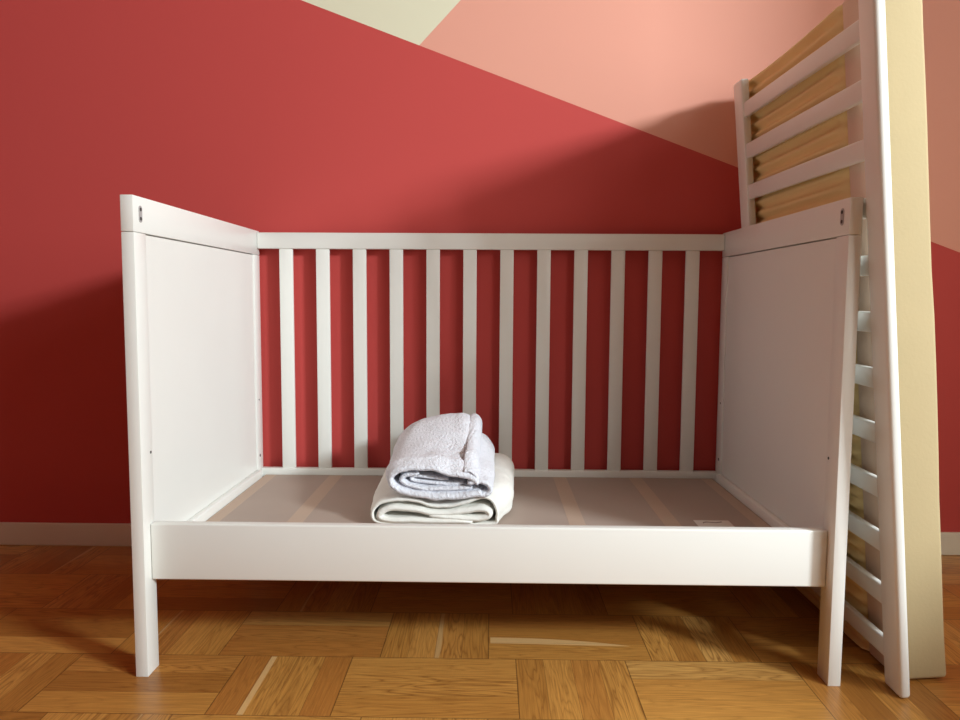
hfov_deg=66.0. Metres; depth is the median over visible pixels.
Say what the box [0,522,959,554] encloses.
baseboard
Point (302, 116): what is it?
wall
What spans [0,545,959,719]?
floor
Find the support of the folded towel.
on the quilt
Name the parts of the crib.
leg, rail, panel, leg, rail, rail, rail, leg, panel, rail, leg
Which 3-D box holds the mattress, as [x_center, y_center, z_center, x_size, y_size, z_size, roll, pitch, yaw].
[0.739,-0.058,1.571,0.202,1.216,0.606,0,5,0]
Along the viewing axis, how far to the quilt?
1.52 m
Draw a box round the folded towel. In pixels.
[386,413,494,500]
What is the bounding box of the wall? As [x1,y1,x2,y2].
[0,0,959,531]
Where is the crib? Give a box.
[120,194,863,685]
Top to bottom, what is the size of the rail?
1.199 m
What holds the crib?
on the floor
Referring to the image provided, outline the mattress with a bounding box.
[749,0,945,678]
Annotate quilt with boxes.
[370,453,514,523]

